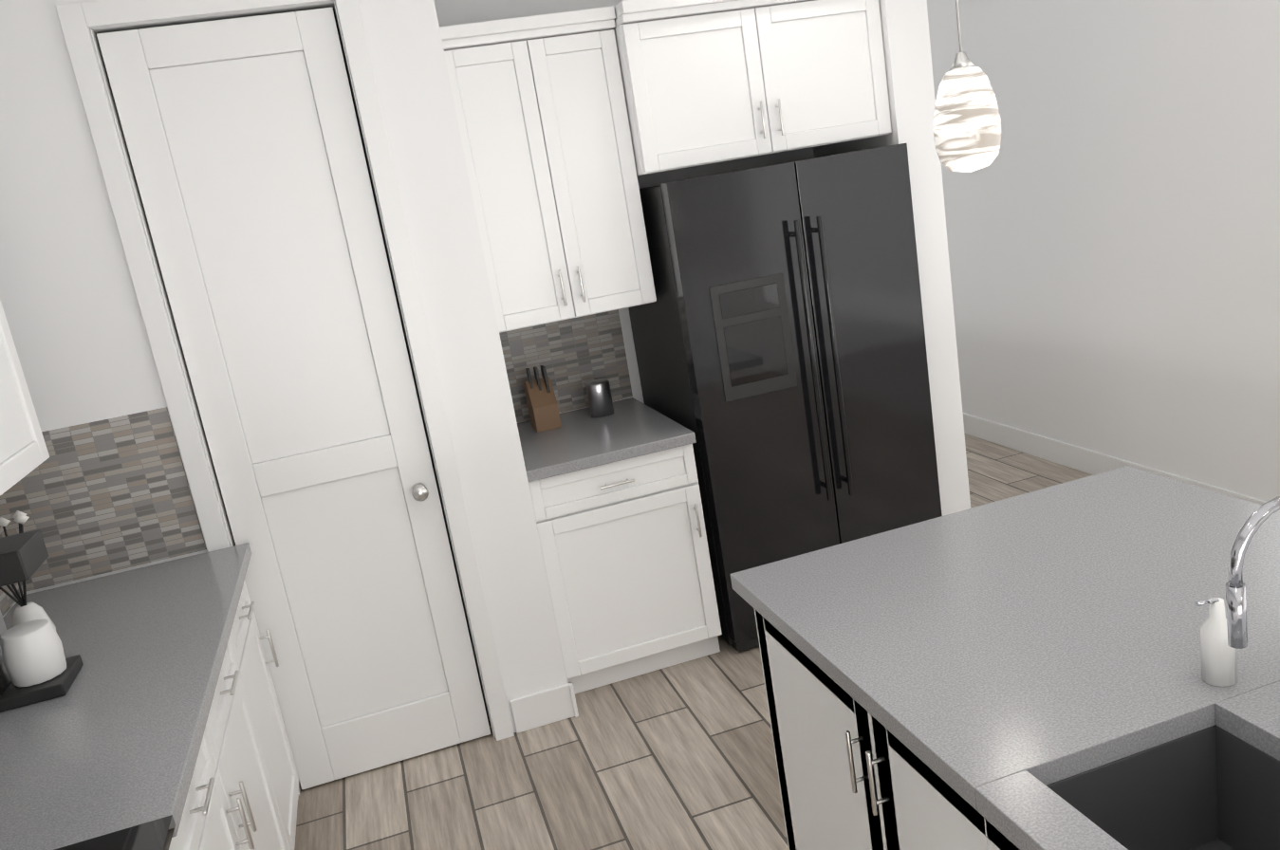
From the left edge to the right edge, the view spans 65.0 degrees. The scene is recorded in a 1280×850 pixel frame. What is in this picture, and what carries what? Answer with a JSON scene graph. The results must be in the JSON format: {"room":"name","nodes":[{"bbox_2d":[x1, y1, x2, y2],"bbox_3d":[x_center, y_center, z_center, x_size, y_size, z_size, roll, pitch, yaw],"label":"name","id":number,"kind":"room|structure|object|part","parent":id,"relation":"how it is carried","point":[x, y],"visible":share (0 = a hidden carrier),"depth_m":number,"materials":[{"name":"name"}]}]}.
{"room":"kitchen","nodes":[
{"label":"kitchen","id":0,"kind":"room"},
{"bbox_2d":[2,592,30,617],"bbox_3d":[-1.526,0.352,1.317,0.120,2.840,11.240,-13,14,-14],"label":"wall","id":1,"kind":"structure","parent":0,"point":[27,592],"depth_m":2.93,"materials":[{"name":"white paint"}]},
{"bbox_2d":[0,298,49,496],"bbox_3d":[-1.548,-0.250,1.821,0.336,0.985,1.118,-13,14,-14],"label":"upper cabinet","id":2,"kind":"object","parent":1,"relation":"attached to","point":[24,452],"visible":1,"depth_m":2.31,"materials":[{"name":"white wood"}]},
{"bbox_2d":[0,407,206,615],"bbox_3d":[-1.145,0.694,1.476,0.530,0.788,3.440,-13,14,-14],"label":"tile backsplash","id":3,"kind":"structure","parent":1,"relation":"attached to","point":[94,498],"depth_m":3.06,"materials":[{"name":"tile"}]},
{"bbox_2d":[0,0,567,795],"bbox_3d":[-1.214,-0.157,3.192,1.540,2.840,0.140,-13,14,-14],"label":"wall","id":4,"kind":"structure","parent":0,"point":[68,298],"depth_m":3.06,"materials":[{"name":"white paint"}]},
{"bbox_2d":[55,0,514,799],"bbox_3d":[-1.049,-0.039,3.230,0.810,2.545,0.124,-13,14,-14],"label":"door frame","id":5,"kind":"structure","parent":4,"relation":"attached to","point":[79,21],"depth_m":3.06,"materials":[{"name":"white wood"}]},
{"bbox_2d":[96,7,490,789],"bbox_3d":[-1.034,-0.001,3.206,0.658,2.461,0.102,-13,14,-14],"label":"pantry door","id":6,"kind":"structure","parent":4,"relation":"in","point":[243,140],"depth_m":3.19,"materials":[{"name":"white wood"}]},
{"bbox_3d":[-0.728,0.221,3.323,0.052,0.051,0.066,-13,14,-14],"label":"pantry door knob","id":7,"kind":"part","parent":6,"relation":"part of","materials":[{"name":"silver metal"}]},
{"bbox_2d":[440,0,812,421],"bbox_3d":[-0.010,-0.639,4.353,1.710,2.840,0.120,-13,14,-14],"label":"wall","id":8,"kind":"structure","parent":0,"point":[455,11],"depth_m":4.22,"materials":[{"name":"white paint"}]},
{"bbox_2d":[439,5,656,333],"bbox_3d":[-0.392,-0.930,3.777,0.627,1.030,0.634,-13,14,-14],"label":"upper cabinet","id":9,"kind":"object","parent":8,"relation":"attached to","point":[541,109],"visible":0.92,"depth_m":3.52,"materials":[{"name":"white wood"}]},
{"bbox_2d":[499,309,632,422],"bbox_3d":[-0.364,-0.272,4.252,0.627,0.454,0.002,-13,14,-14],"label":"tile backsplash","id":10,"kind":"structure","parent":8,"relation":"attached to","point":[573,356],"depth_m":4.27,"materials":[{"name":"tile"}]},
{"bbox_2d":[612,0,891,176],"bbox_3d":[0.347,-1.318,3.882,0.982,0.570,0.714,-13,14,-14],"label":"upper cabinet","id":11,"kind":"object","parent":8,"relation":"attached to","point":[708,82],"visible":0.94,"depth_m":3.58,"materials":[{"name":"white wood"}]},
{"bbox_2d":[294,433,1092,849],"bbox_3d":[0.770,1.143,2.692,4.790,0.050,12.240,-13,14,-14],"label":"floor","id":12,"kind":"structure","parent":0,"point":[679,756],"depth_m":3.28,"materials":[{"name":"brown wood"}]},
{"bbox_2d":[54,815,175,849],"bbox_3d":[-0.908,1.109,1.328,0.704,1.185,0.773,-13,14,-14],"label":"range","id":13,"kind":"object","parent":12,"relation":"on","point":[156,834],"visible":0.94,"depth_m":1.64,"materials":[{"name":"black"}]},
{"bbox_2d":[168,618,296,849],"bbox_3d":[-1.197,1.093,2.244,0.627,0.880,1.112,-13,14,-14],"label":"base cabinet","id":14,"kind":"object","parent":12,"relation":"on","point":[238,801],"depth_m":2.48,"materials":[{"name":"white wood"}]},
{"bbox_2d":[0,542,251,849],"bbox_3d":[-1.323,0.606,2.362,0.657,0.040,1.583,-13,14,-14],"label":"countertop","id":15,"kind":"structure","parent":14,"relation":"on","point":[120,750],"depth_m":2.15,"materials":[{"name":"grey stone"}]},
{"bbox_2d":[0,510,55,630],"bbox_3d":[-1.537,0.395,2.497,0.142,0.368,0.164,-13,14,-14],"label":"decorative vase","id":16,"kind":"object","parent":15,"relation":"on","point":[25,611],"visible":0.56,"depth_m":2.48,"materials":[{"name":"white ceramic"}]},
{"bbox_2d":[0,529,83,712],"bbox_3d":[-1.440,0.447,2.259,0.220,0.349,0.170,-13,14,-14],"label":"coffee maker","id":17,"kind":"object","parent":15,"relation":"on","point":[36,666],"visible":1,"depth_m":2.25,"materials":[{"name":"black plastic"},{"name":"white plastic"}]},
{"bbox_2d":[235,587,299,827],"bbox_3d":[-1.405,0.959,2.936,0.627,0.880,0.584,-13,14,-14],"label":"base cabinet","id":18,"kind":"object","parent":12,"relation":"on","point":[248,624],"depth_m":3.11,"materials":[{"name":"white wood"}]},
{"bbox_2d":[517,397,722,694],"bbox_3d":[-0.139,0.462,4.029,0.627,0.920,0.811,-13,14,-14],"label":"base cabinet","id":19,"kind":"object","parent":12,"relation":"on","point":[616,499],"visible":0.85,"depth_m":3.69,"materials":[{"name":"white painted wood"},{"name":"brushed nickel"}]},
{"bbox_2d":[523,365,561,432],"bbox_3d":[-0.400,-0.112,4.056,0.100,0.249,0.130,-13,14,-14],"label":"knife block","id":20,"kind":"object","parent":19,"relation":"on","point":[542,406],"visible":1,"depth_m":4.02,"materials":[{"name":"brown wood"}]},
{"bbox_2d":[585,378,613,417],"bbox_3d":[-0.166,-0.115,4.131,0.100,0.145,0.100,-13,14,-14],"label":"canister","id":21,"kind":"object","parent":19,"relation":"on","point":[600,398],"visible":1,"depth_m":4.09,"materials":[{"name":"silver metal"}]},
{"bbox_2d":[628,143,942,651],"bbox_3d":[0.575,-0.132,4.101,0.935,1.800,0.831,-13,14,-14],"label":"fridge","id":22,"kind":"object","parent":12,"relation":"on","point":[779,336],"visible":0.88,"depth_m":3.72,"materials":[{"name":"black stainless steel"}]},
{"bbox_2d":[734,587,1026,849],"bbox_3d":[1.039,0.918,1.518,0.914,0.844,2.244,-13,14,-14],"label":"kitchen island","id":23,"kind":"object","parent":12,"relation":"on","point":[848,781],"depth_m":2.01,"materials":[{"name":"white painted wood"},{"name":"gray quartz"},{"name":"brushed nickel"}]},
{"bbox_2d":[730,465,1279,849],"bbox_3d":[1.094,0.465,1.447,1.149,0.040,2.340,-13,14,-14],"label":"island countertop","id":24,"kind":"structure","parent":23,"relation":"on","point":[1014,642],"depth_m":1.92,"materials":[{"name":"grey stone"}]},
{"bbox_2d":[1041,716,1279,849],"bbox_3d":[0.856,0.674,1.283,0.371,0.232,0.650,-13,14,-14],"label":"sink","id":25,"kind":"object","parent":24,"relation":"in","point":[1208,785],"depth_m":1.58,"materials":[{"name":"grey metal"}]},
{"bbox_2d":[1194,597,1237,686],"bbox_3d":[0.933,0.347,1.631,0.066,0.149,0.051,-13,14,-14],"label":"soap dispenser","id":26,"kind":"object","parent":24,"relation":"on","point":[1218,658],"visible":0.92,"depth_m":1.62,"materials":[{"name":"white ceramic"}]},
{"bbox_2d":[1225,496,1279,649],"bbox_3d":[0.900,0.278,1.413,0.209,0.393,0.089,-13,14,-14],"label":"faucet","id":27,"kind":"object","parent":24,"relation":"on","point":[1236,610],"visible":1,"depth_m":1.34,"materials":[{"name":"silver metal"}]},
{"bbox_2d":[812,0,971,516],"bbox_3d":[0.571,-1.048,5.638,0.170,2.840,3.780,-13,14,-14],"label":"wall","id":28,"kind":"structure","parent":0,"point":[909,27],"depth_m":3.89,"materials":[{"name":"white paint"}]},
{"bbox_2d":[933,0,1279,501],"bbox_3d":[2.891,-0.656,2.450,0.120,2.840,11.240,-13,14,-14],"label":"wall","id":29,"kind":"structure","parent":0,"point":[1099,250],"depth_m":4.57,"materials":[{"name":"white paint"}]},
{"bbox_2d":[963,412,1267,505],"bbox_3d":[3.040,0.659,2.750,0.020,0.130,11.000,-13,14,-14],"label":"baseboard","id":30,"kind":"structure","parent":29,"relation":"attached to","point":[1085,460],"depth_m":5.38,"materials":[{"name":"white wood"}]},
{"bbox_3d":[0.449,-1.562,1.540,4.790,0.100,11.240,-13,14,-14],"label":"ceiling","id":31,"kind":"structure","parent":0,"visible":0},
{"bbox_2d":[933,0,1001,172],"bbox_3d":[0.679,-1.125,2.204,0.148,1.121,0.148,-13,14,-14],"label":"pendant lamp","id":32,"kind":"object","parent":31,"relation":"hanging from","point":[967,129],"visible":1,"depth_m":2.26,"materials":[{"name":"white glass"}]}
]}

